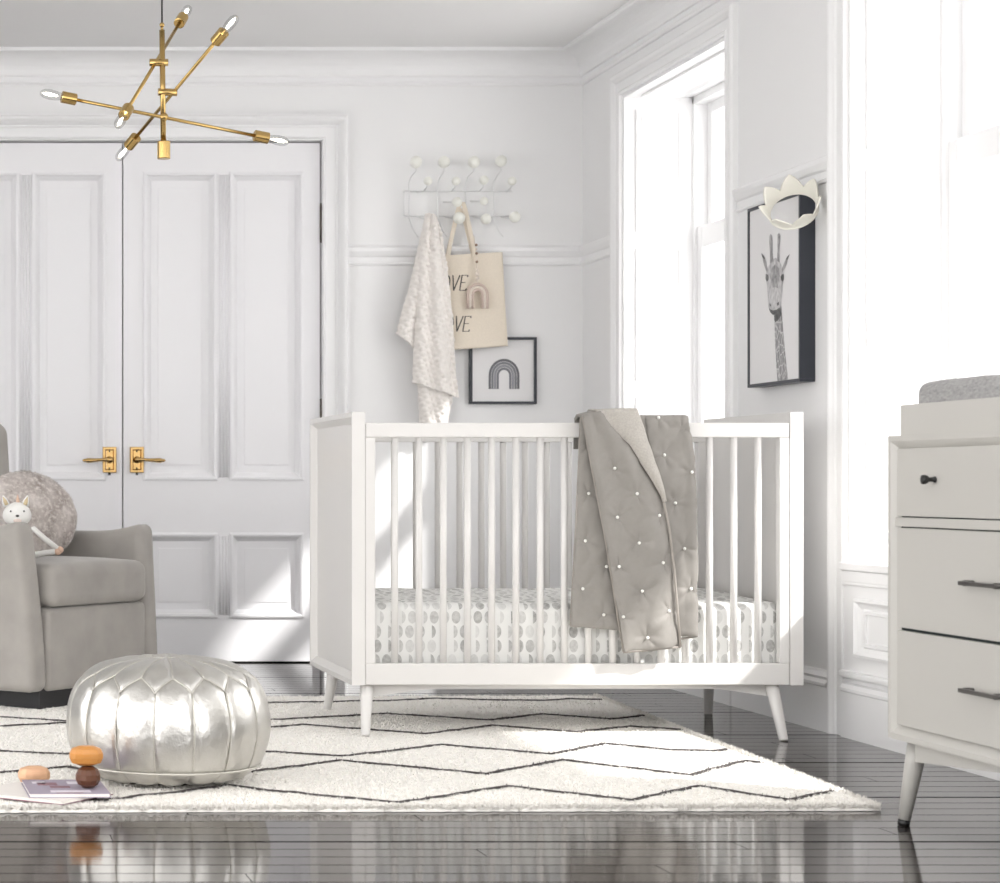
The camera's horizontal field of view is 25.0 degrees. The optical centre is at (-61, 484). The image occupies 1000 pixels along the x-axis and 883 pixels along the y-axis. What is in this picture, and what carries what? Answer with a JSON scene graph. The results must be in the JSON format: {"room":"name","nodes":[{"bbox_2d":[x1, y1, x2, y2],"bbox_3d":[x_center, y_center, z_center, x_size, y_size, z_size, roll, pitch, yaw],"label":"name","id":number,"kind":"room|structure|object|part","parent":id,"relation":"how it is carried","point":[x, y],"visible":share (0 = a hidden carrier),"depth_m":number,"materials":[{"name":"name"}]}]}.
{"room":"children's room","nodes":[
{"label":"children's room","id":0,"kind":"room"},
{"bbox_2d":[0,86,582,588],"bbox_3d":[0.000,-0.514,8.635,6.400,2.468,0.150,0,0,0],"label":"wall","id":1,"kind":"structure","parent":0,"point":[538,130],"depth_m":8.56,"materials":[{"name":"paint"}]},
{"bbox_2d":[0,143,121,530],"bbox_3d":[0.335,-0.336,8.566,0.806,2.099,0.098,0,0,0],"label":"door","id":2,"kind":"structure","parent":1,"relation":"in","point":[61,203],"depth_m":8.59,"materials":[{"name":"paint"}]},
{"bbox_3d":[0.172,-0.643,8.579,0.302,1.251,0.031,0,0,0],"label":"panel","id":3,"kind":"part","parent":2,"relation":"part of","materials":[{"name":"paint"}]},
{"bbox_3d":[0.523,-0.643,8.579,0.302,1.251,0.031,0,0,0],"label":"panel","id":4,"kind":"part","parent":2,"relation":"part of","materials":[{"name":"paint"}]},
{"bbox_3d":[0.636,-0.102,8.541,0.126,0.028,0.049,0,0,0],"label":"lever","id":5,"kind":"part","parent":2,"relation":"part of","materials":[{"name":"gold metal"}]},
{"bbox_3d":[0.685,-0.097,8.565,0.056,0.114,0.015,0,0,0],"label":"handle plate","id":6,"kind":"part","parent":2,"relation":"part of","materials":[{"name":"gold metal"}]},
{"bbox_2d":[0,114,348,416],"bbox_3d":[0.740,-0.390,8.538,1.824,2.219,0.044,0,0,0],"label":"trim","id":7,"kind":"structure","parent":1,"relation":"attached to","point":[332,130],"depth_m":8.54,"materials":[{"name":"paint"}]},
{"bbox_2d":[122,143,321,660],"bbox_3d":[1.145,-0.336,8.566,0.806,2.099,0.098,0,0,0],"label":"door","id":8,"kind":"structure","parent":1,"relation":"in","point":[221,242],"depth_m":8.58,"materials":[{"name":"paint"}]},
{"bbox_3d":[0.796,-0.097,8.565,0.056,0.114,0.015,0,0,0],"label":"handle plate","id":9,"kind":"part","parent":8,"relation":"part of","materials":[{"name":"gold metal"}]},
{"bbox_3d":[0.846,-0.102,8.541,0.126,0.028,0.049,0,0,0],"label":"lever","id":10,"kind":"part","parent":8,"relation":"part of","materials":[{"name":"gold metal"}]},
{"bbox_3d":[0.973,-0.643,8.579,0.302,1.251,0.031,0,0,0],"label":"panel","id":11,"kind":"part","parent":8,"relation":"part of","materials":[{"name":"paint"}]},
{"bbox_3d":[0.973,0.366,8.579,0.302,0.344,0.031,0,0,0],"label":"panel","id":12,"kind":"part","parent":8,"relation":"part of","materials":[{"name":"paint"}]},
{"bbox_3d":[1.324,-0.643,8.579,0.302,1.251,0.031,0,0,0],"label":"panel","id":13,"kind":"part","parent":8,"relation":"part of","materials":[{"name":"paint"}]},
{"bbox_3d":[1.324,0.366,8.579,0.302,0.344,0.031,0,0,0],"label":"panel","id":14,"kind":"part","parent":8,"relation":"part of","materials":[{"name":"paint"}]},
{"bbox_2d":[0,0,719,85],"bbox_3d":[-0.300,-1.681,5.280,5.800,0.133,6.560,0,0,0],"label":"trim","id":15,"kind":"structure","parent":1,"relation":"attached to","point":[636,24],"depth_m":8.52,"materials":[{"name":"paint"}]},
{"bbox_2d":[403,155,520,236],"bbox_3d":[2.096,-1.158,8.506,0.458,0.325,0.110,0,0,0],"label":"wall hook rack","id":16,"kind":"object","parent":1,"relation":"attached to","point":[416,161],"visible":1,"depth_m":8.47,"materials":[{"name":"white metal"}]},
{"bbox_3d":[1.906,-1.293,8.475,0.048,0.048,0.048,0,0,0],"label":"knob","id":17,"kind":"part","parent":16,"relation":"part of","materials":[{"name":"white paint"}]},
{"bbox_2d":[395,213,458,422],"bbox_3d":[1.952,-0.664,8.466,0.250,0.842,0.070,0,0,0],"label":"blanket","id":18,"kind":"object","parent":16,"relation":"hanging from","point":[426,318],"visible":0.99,"depth_m":8.46,"materials":[{"name":"white fabric"}]},
{"bbox_3d":[1.954,-1.217,8.475,0.036,0.036,0.036,0,0,0],"label":"knob","id":19,"kind":"part","parent":16,"relation":"part of","materials":[{"name":"white paint"}]},
{"bbox_3d":[2.018,-1.293,8.475,0.048,0.048,0.048,0,0,0],"label":"knob","id":20,"kind":"part","parent":16,"relation":"part of","materials":[{"name":"white paint"}]},
{"bbox_3d":[2.066,-1.217,8.475,0.036,0.036,0.036,0,0,0],"label":"knob","id":21,"kind":"part","parent":16,"relation":"part of","materials":[{"name":"white paint"}]},
{"bbox_3d":[2.070,-1.133,8.475,0.040,0.040,0.040,0,0,0],"label":"knob","id":22,"kind":"part","parent":16,"relation":"part of","materials":[{"name":"white paint"}]},
{"bbox_3d":[2.078,-1.069,8.475,0.048,0.048,0.048,0,0,0],"label":"knob","id":23,"kind":"part","parent":16,"relation":"part of","materials":[{"name":"white paint"}]},
{"bbox_3d":[2.138,-1.293,8.475,0.048,0.048,0.048,0,0,0],"label":"knob","id":24,"kind":"part","parent":16,"relation":"part of","materials":[{"name":"white paint"}]},
{"bbox_2d":[446,202,507,349],"bbox_3d":[2.100,-0.834,8.500,0.366,0.599,0.036,0,0,0],"label":"tote bag","id":25,"kind":"object","parent":16,"relation":"hanging from","point":[477,327],"visible":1,"depth_m":8.50,"materials":[{"name":"fabric"}]},
{"bbox_2d":[466,237,488,308],"bbox_3d":[2.153,-0.852,8.480,0.090,0.291,0.015,0,0,0],"label":"charm","id":26,"kind":"object","parent":16,"relation":"hanging from","point":[473,288],"visible":1,"depth_m":8.47,"materials":[{"name":"fabric"}]},
{"bbox_3d":[2.178,-1.137,8.475,0.034,0.034,0.034,0,0,0],"label":"knob","id":27,"kind":"part","parent":16,"relation":"part of","materials":[{"name":"white paint"}]},
{"bbox_3d":[2.178,-1.221,8.475,0.037,0.037,0.037,0,0,0],"label":"knob","id":28,"kind":"part","parent":16,"relation":"part of","materials":[{"name":"white paint"}]},
{"bbox_3d":[2.186,-1.065,8.475,0.044,0.044,0.044,0,0,0],"label":"knob","id":29,"kind":"part","parent":16,"relation":"part of","materials":[{"name":"white paint"}]},
{"bbox_3d":[2.246,-1.297,8.475,0.047,0.047,0.047,0,0,0],"label":"knob","id":30,"kind":"part","parent":16,"relation":"part of","materials":[{"name":"white paint"}]},
{"bbox_3d":[2.290,-1.217,8.475,0.036,0.036,0.036,0,0,0],"label":"knob","id":31,"kind":"part","parent":16,"relation":"part of","materials":[{"name":"white paint"}]},
{"bbox_3d":[2.302,-1.073,8.475,0.045,0.045,0.045,0,0,0],"label":"knob","id":32,"kind":"part","parent":16,"relation":"part of","materials":[{"name":"white paint"}]},
{"bbox_2d":[349,235,609,265],"bbox_3d":[2.126,-0.927,8.354,0.949,0.082,0.412,0,0,0],"label":"trim","id":33,"kind":"structure","parent":1,"relation":"attached to","point":[597,250],"depth_m":8.54,"materials":[{"name":"paint"}]},
{"bbox_2d":[469,337,536,403],"bbox_3d":[2.272,-0.462,8.547,0.270,0.270,0.023,0,0,0],"label":"framed print","id":34,"kind":"object","parent":1,"relation":"attached to","point":[503,374],"visible":1,"depth_m":8.55,"materials":[{"name":"white paper"}]},
{"bbox_2d":[0,0,629,46],"bbox_3d":[0.000,-1.798,5.180,6.400,0.100,7.160,0,0,0],"label":"ceiling","id":35,"kind":"structure","parent":0,"point":[23,23],"depth_m":7.98,"materials":[{"name":"paint"}]},
{"bbox_2d":[45,0,284,159],"bbox_3d":[0.655,-1.336,5.987,0.509,0.824,0.575,0,0,40],"label":"chandelier","id":36,"kind":"object","parent":35,"relation":"hanging from","point":[163,146],"visible":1,"depth_m":5.99,"materials":[{"name":"gold metal"}]},
{"bbox_2d":[60,91,77,104],"bbox_3d":[0.362,-1.086,5.946,0.046,0.039,0.033,0,0,-11],"label":"socket","id":37,"kind":"object","parent":36,"relation":"attached to","point":[69,98],"depth_m":5.93,"materials":[{"name":"gold metal"}]},
{"bbox_2d":[118,103,133,120],"bbox_3d":[0.512,-1.026,5.819,0.033,0.051,0.052,0,0,27],"label":"socket","id":38,"kind":"object","parent":36,"relation":"attached to","point":[127,109],"depth_m":5.81,"materials":[{"name":"gold metal"}]},
{"bbox_2d":[124,133,140,149],"bbox_3d":[0.560,-0.999,6.160,0.033,0.049,0.052,0,0,-33],"label":"socket","id":39,"kind":"object","parent":36,"relation":"attached to","point":[134,138],"depth_m":6.15,"materials":[{"name":"gold metal"}]},
{"bbox_3d":[0.609,-1.194,6.010,0.010,0.343,0.433,0,0,27],"label":"arm","id":40,"kind":"part","parent":36,"relation":"part of","materials":[{"name":"gold metal"}]},
{"bbox_3d":[0.631,-1.131,6.000,0.020,0.318,0.016,0,0,0],"label":"stem","id":41,"kind":"part","parent":36,"relation":"part of","materials":[{"name":"gold metal"}]},
{"bbox_3d":[0.640,-1.041,6.000,0.568,0.100,0.010,0,0,-11],"label":"arm","id":42,"kind":"part","parent":36,"relation":"part of","materials":[{"name":"gold metal"}]},
{"bbox_3d":[0.665,-1.118,6.000,0.010,0.245,0.388,0,0,-33],"label":"arm","id":43,"kind":"part","parent":36,"relation":"part of","materials":[{"name":"gold metal"}]},
{"bbox_2d":[174,12,187,27],"bbox_3d":[0.706,-1.361,6.201,0.033,0.051,0.052,0,0,27],"label":"socket","id":44,"kind":"object","parent":36,"relation":"attached to","point":[181,19],"depth_m":6.19,"materials":[{"name":"gold metal"}]},
{"bbox_2d":[211,27,228,45],"bbox_3d":[0.771,-1.236,5.840,0.033,0.049,0.052,0,0,-33],"label":"socket","id":45,"kind":"object","parent":36,"relation":"attached to","point":[221,34],"depth_m":5.83,"materials":[{"name":"gold metal"}]},
{"bbox_2d":[252,130,269,143],"bbox_3d":[0.919,-0.995,6.054,0.046,0.039,0.033,0,0,-11],"label":"socket","id":46,"kind":"object","parent":36,"relation":"attached to","point":[258,136],"depth_m":6.04,"materials":[{"name":"gold metal"}]},
{"bbox_2d":[0,661,999,882],"bbox_3d":[0.000,0.770,3.555,6.400,0.100,10.410,0,0,0],"label":"floor","id":47,"kind":"structure","parent":0,"point":[952,835],"depth_m":4.28,"materials":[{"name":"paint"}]},
{"bbox_2d":[0,693,881,812],"bbox_3d":[0.631,0.707,5.881,3.219,0.024,2.509,0,0,0],"label":"rug","id":48,"kind":"object","parent":47,"relation":"on","point":[423,753],"visible":0.79,"depth_m":5.36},
{"bbox_2d":[0,782,112,804],"bbox_3d":[0.226,0.699,4.804,0.266,0.008,0.202,0,0,37],"label":"picture book","id":49,"kind":"object","parent":48,"relation":"on","point":[11,791],"visible":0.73,"depth_m":4.73,"materials":[{"name":"paper"}]},
{"bbox_2d":[21,780,110,797],"bbox_3d":[0.284,0.690,4.814,0.191,0.009,0.230,0,0,0],"label":"picture book","id":50,"kind":"object","parent":49,"relation":"on","point":[33,788],"visible":0.93,"depth_m":4.77,"materials":[{"name":"paper"}]},
{"bbox_2d":[18,765,49,781],"bbox_3d":[0.221,0.682,4.985,0.075,0.043,0.054,0,0,0],"label":"stone","id":51,"kind":"object","parent":50,"relation":"on","point":[31,772],"visible":0.71,"depth_m":4.96,"materials":[{"name":"orange wood"}]},
{"bbox_2d":[32,781,90,792],"bbox_3d":[0.276,0.685,4.800,0.112,0.001,0.194,0,0,-6],"label":"print","id":52,"kind":"object","parent":50,"relation":"on","point":[37,786],"depth_m":4.80},
{"bbox_2d":[76,766,99,787],"bbox_3d":[0.335,0.660,4.790,0.056,0.051,0.055,0,0,0],"label":"stone","id":53,"kind":"object","parent":50,"relation":"on","point":[86,776],"visible":1,"depth_m":4.77,"materials":[{"name":"brown wood"}]},
{"bbox_2d":[69,745,102,765],"bbox_3d":[0.331,0.612,4.790,0.077,0.045,0.052,0,0,0],"label":"stone","id":54,"kind":"object","parent":53,"relation":"on","point":[82,755],"visible":1,"depth_m":4.77,"materials":[{"name":"orange wood"}]},
{"bbox_2d":[0,424,156,708],"bbox_3d":[0.196,0.239,7.146,0.869,0.934,0.766,0,0,40],"label":"armchair","id":55,"kind":"object","parent":48,"relation":"on","point":[63,615],"visible":0.88,"depth_m":6.76,"materials":[{"name":"grey fabric"}]},
{"bbox_3d":[-0.040,0.212,7.344,0.252,0.880,0.712,0,0,40],"label":"backrest","id":56,"kind":"part","parent":55,"relation":"part of","materials":[{"name":"grey fabric"}]},
{"bbox_3d":[0.002,0.377,6.886,0.799,0.551,0.115,0,0,40],"label":"arm","id":57,"kind":"part","parent":55,"relation":"part of","materials":[{"name":"grey fabric"}]},
{"bbox_2d":[2,495,63,557],"bbox_3d":[0.298,0.138,6.893,0.196,0.214,0.099,0,0,31],"label":"plush toy","id":58,"kind":"object","parent":55,"relation":"on","point":[16,511],"visible":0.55,"depth_m":6.89,"materials":[{"name":"white fabric"}]},
{"bbox_3d":[0.317,0.225,6.902,0.132,0.035,0.034,0,0,23],"label":"leg","id":59,"kind":"part","parent":58,"relation":"part of","materials":[{"name":"white fabric"}]},
{"bbox_3d":[0.320,0.174,6.900,0.143,0.081,0.033,0,0,25],"label":"leg","id":60,"kind":"part","parent":58,"relation":"part of","materials":[{"name":"white fabric"}]},
{"bbox_2d":[0,469,77,555],"bbox_3d":[0.293,0.104,7.162,0.373,0.318,0.184,0,0,-20],"label":"round pillow","id":61,"kind":"object","parent":55,"relation":"on","point":[53,510],"visible":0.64,"depth_m":7.13,"materials":[{"name":"fur"}]},
{"bbox_2d":[35,556,144,606],"bbox_3d":[0.299,0.312,7.060,0.600,0.150,0.530,0,0,40],"label":"seat cushion","id":62,"kind":"object","parent":55,"relation":"on","point":[60,581],"depth_m":6.84,"materials":[{"name":"grey fabric"}]},
{"bbox_3d":[0.280,0.521,7.076,0.620,0.262,0.542,0,0,40],"label":"seat","id":63,"kind":"part","parent":55,"relation":"part of","materials":[{"name":"grey fabric"}]},
{"bbox_3d":[0.418,0.385,7.382,0.799,0.534,0.115,0,0,40],"label":"arm","id":64,"kind":"part","parent":55,"relation":"part of","materials":[{"name":"grey fabric"}]},
{"bbox_2d":[66,653,270,785],"bbox_3d":[0.545,0.551,5.060,0.486,0.296,0.486,0,0,0],"label":"pouf","id":65,"kind":"object","parent":48,"relation":"on","point":[170,719],"visible":0.98,"depth_m":4.87,"materials":[{"name":"silver leather"}]},
{"bbox_2d":[310,412,802,740],"bbox_3d":[1.798,0.259,6.310,1.273,0.930,0.732,0,0,0],"label":"crib","id":66,"kind":"object","parent":47,"relation":"on","point":[749,469],"visible":0.8,"depth_m":5.98,"materials":[{"name":"paint"}]},
{"bbox_3d":[1.228,0.633,6.637,0.037,0.156,0.080,0,0,-12],"label":"leg","id":67,"kind":"part","parent":66,"relation":"part of","materials":[{"name":"paint"}]},
{"bbox_3d":[1.180,0.180,6.310,0.037,0.771,0.680,0,0,0],"label":"panel","id":68,"kind":"part","parent":66,"relation":"part of","materials":[{"name":"paint"}]},
{"bbox_3d":[1.206,0.633,5.983,0.037,0.156,0.080,0,0,12],"label":"leg","id":69,"kind":"part","parent":66,"relation":"part of","materials":[{"name":"paint"}]},
{"bbox_3d":[1.798,0.194,6.634,1.197,0.740,0.028,0,0,0],"label":"rail","id":70,"kind":"part","parent":66,"relation":"part of","materials":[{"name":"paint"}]},
{"bbox_2d":[375,588,775,662],"bbox_3d":[1.798,0.427,6.310,1.185,0.216,0.608,0,0,0],"label":"mattress","id":71,"kind":"object","parent":66,"relation":"on","point":[406,597],"visible":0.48,"depth_m":6.01,"materials":[{"name":"white fabric"}]},
{"bbox_3d":[1.798,0.194,5.986,1.197,0.740,0.028,0,0,0],"label":"rail","id":72,"kind":"part","parent":66,"relation":"part of","materials":[{"name":"paint"}]},
{"bbox_2d":[569,408,697,652],"bbox_3d":[1.950,0.127,5.965,0.360,0.689,0.125,0,0,0],"label":"quilt","id":73,"kind":"object","parent":66,"relation":"hanging from","point":[635,569],"visible":1,"depth_m":5.92,"materials":[{"name":"beige fabric"}]},
{"bbox_3d":[2.409,0.639,6.637,0.037,0.168,0.081,0,0,14],"label":"leg","id":74,"kind":"part","parent":66,"relation":"part of","materials":[{"name":"paint"}]},
{"bbox_3d":[2.417,0.180,6.310,0.037,0.771,0.680,0,0,0],"label":"panel","id":75,"kind":"part","parent":66,"relation":"part of","materials":[{"name":"paint"}]},
{"bbox_3d":[2.363,0.639,5.983,0.037,0.168,0.081,0,0,-14],"label":"leg","id":76,"kind":"part","parent":66,"relation":"part of","materials":[{"name":"paint"}]},
{"bbox_2d":[888,430,999,825],"bbox_3d":[2.267,0.309,3.790,0.556,0.826,1.420,0,0,0],"label":"dresser","id":77,"kind":"object","parent":47,"relation":"on","point":[944,488],"visible":1,"depth_m":4.27,"materials":[{"name":"paint"}]},
{"bbox_3d":[2.055,0.626,4.466,0.061,0.191,0.043,0,0,0],"label":"leg","id":78,"kind":"part","parent":77,"relation":"part of","materials":[{"name":"paint"}]},
{"bbox_3d":[2.005,-0.011,4.295,0.030,0.020,0.020,0,0,0],"label":"knob","id":79,"kind":"part","parent":77,"relation":"part of","materials":[{"name":"black metal"}]},
{"bbox_3d":[2.027,0.405,4.129,0.016,0.198,0.674,0,0,0],"label":"drawer","id":80,"kind":"part","parent":77,"relation":"part of","materials":[{"name":"paint"}]},
{"bbox_3d":[2.027,0.195,4.129,0.016,0.209,0.674,0,0,0],"label":"drawer","id":81,"kind":"part","parent":77,"relation":"part of","materials":[{"name":"paint"}]},
{"bbox_3d":[2.027,-0.005,3.790,0.016,0.141,1.352,0,0,0],"label":"drawer","id":82,"kind":"part","parent":77,"relation":"part of","materials":[{"name":"paint"}]},
{"bbox_2d":[901,397,999,434],"bbox_3d":[2.265,-0.137,3.962,0.470,0.065,1.025,0,0,0],"label":"tray","id":83,"kind":"object","parent":77,"relation":"on","point":[982,414],"visible":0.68,"depth_m":4.25,"materials":[{"name":"paint"}]},
{"bbox_2d":[919,374,999,403],"bbox_3d":[2.265,-0.167,3.962,0.432,0.104,0.987,0,0,0],"label":"changing pad","id":84,"kind":"object","parent":83,"relation":"in","point":[982,386],"visible":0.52,"depth_m":4.25,"materials":[{"name":"grey fabric"}]},
{"bbox_3d":[2.007,0.402,4.078,0.025,0.012,0.144,0,0,0],"label":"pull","id":85,"kind":"part","parent":77,"relation":"part of","materials":[{"name":"black metal"}]},
{"bbox_3d":[2.007,0.192,4.078,0.025,0.012,0.144,0,0,0],"label":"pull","id":86,"kind":"part","parent":77,"relation":"part of","materials":[{"name":"black metal"}]},
{"bbox_2d":[583,0,999,687],"bbox_3d":[2.860,-0.514,5.280,0.520,2.468,6.560,0,0,0],"label":"wall","id":87,"kind":"structure","parent":0,"point":[782,44],"depth_m":6.50,"materials":[{"name":"paint"}]},
{"bbox_2d":[623,38,723,451],"bbox_3d":[2.760,-0.468,7.520,0.380,2.035,1.080,0,0,0],"label":"window","id":88,"kind":"structure","parent":87,"relation":"in","point":[673,225],"depth_m":8.05,"materials":[{"name":"paint"}]},
{"bbox_3d":[2.730,-0.626,8.050,0.260,1.693,0.020,0,0,0],"label":"shutter panel","id":89,"kind":"part","parent":88,"relation":"part of","materials":[{"name":"paint"}]},
{"bbox_3d":[2.905,-0.632,7.520,0.090,1.705,1.080,0,0,0],"label":"frame","id":90,"kind":"part","parent":88,"relation":"part of","materials":[{"name":"paint"}]},
{"bbox_3d":[2.889,-0.390,7.520,0.035,1.180,1.024,0,0,0],"label":"sash","id":91,"kind":"part","parent":88,"relation":"part of","materials":[{"name":"paint"}]},
{"bbox_3d":[2.928,-1.175,7.520,0.035,0.560,1.024,0,0,0],"label":"sash","id":92,"kind":"part","parent":88,"relation":"part of","materials":[{"name":"paint"}]},
{"bbox_2d":[610,3,737,705],"bbox_3d":[2.587,-0.425,7.520,0.027,2.291,1.252,0,0,0],"label":"trim","id":93,"kind":"structure","parent":87,"relation":"attached to","point":[724,23],"depth_m":7.25,"materials":[{"name":"paint"}]},
{"bbox_2d":[672,665,826,732],"bbox_3d":[2.126,0.631,7.357,0.949,0.178,2.405,0,0,0],"label":"baseboard","id":94,"kind":"structure","parent":87,"relation":"attached to","point":[805,705],"depth_m":6.36,"materials":[{"name":"paint"}]},
{"bbox_2d":[732,154,826,212],"bbox_3d":[2.590,-0.927,6.524,0.021,0.082,0.736,0,0,0],"label":"trim","id":95,"kind":"structure","parent":87,"relation":"attached to","point":[750,195],"depth_m":6.54,"materials":[{"name":"paint"}]},
{"bbox_2d":[747,195,814,387],"bbox_3d":[2.576,-0.590,6.490,0.046,0.565,0.408,0,0,0],"label":"framed print","id":96,"kind":"object","parent":87,"relation":"attached to","point":[780,262],"visible":0.91,"depth_m":6.43,"materials":[{"name":"white paper"}]},
{"bbox_2d":[759,174,821,229],"bbox_3d":[2.506,-0.835,6.232,0.173,0.169,0.139,0,0,30],"label":"crown","id":97,"kind":"object","parent":87,"relation":"attached to","point":[791,185],"depth_m":6.26,"materials":[{"name":"beige fabric"}]},
{"bbox_2d":[827,0,847,734],"bbox_3d":[2.587,-0.430,4.680,0.027,2.300,2.949,0,0,0],"label":"trim","id":98,"kind":"structure","parent":87,"relation":"attached to","point":[837,10],"depth_m":6.11,"materials":[{"name":"paint"}]},
{"bbox_2d":[838,0,999,686],"bbox_3d":[2.760,-0.468,4.680,0.380,2.035,2.760,0,0,0],"label":"window","id":99,"kind":"structure","parent":87,"relation":"in","point":[917,141],"depth_m":6.05,"materials":[{"name":"glass"}]},
{"bbox_3d":[2.745,0.250,4.680,0.350,0.060,2.760,0,0,0],"label":"sill","id":100,"kind":"part","parent":99,"relation":"part of","materials":[{"name":"paint"}]},
{"bbox_3d":[2.585,0.412,4.680,0.030,0.275,2.760,0,0,0],"label":"apron panel","id":101,"kind":"part","parent":99,"relation":"part of","materials":[{"name":"paint"}]},
{"bbox_3d":[2.730,-0.626,6.050,0.260,1.693,0.020,0,0,0],"label":"shutter panel","id":102,"kind":"part","parent":99,"relation":"part of","materials":[{"name":"paint"}]},
{"bbox_3d":[2.900,-0.632,4.680,0.100,1.705,2.760,0,0,0],"label":"frame","id":103,"kind":"part","parent":99,"relation":"part of","materials":[{"name":"paint"}]},
{"bbox_3d":[2.889,-0.390,5.020,0.035,1.180,2.024,0,0,0],"label":"sash","id":104,"kind":"part","parent":99,"relation":"part of","materials":[{"name":"paint"}]},
{"bbox_3d":[2.928,-1.175,5.020,0.035,0.560,2.024,0,0,0],"label":"sash","id":105,"kind":"part","parent":99,"relation":"part of","materials":[{"name":"paint"}]},
{"bbox_2d":[839,677,999,780],"bbox_3d":[2.587,0.631,4.030,0.026,0.178,4.060,0,0,0],"label":"baseboard","id":106,"kind":"structure","parent":87,"relation":"attached to","point":[864,705],"depth_m":5.88,"materials":[{"name":"paint"}]}
]}

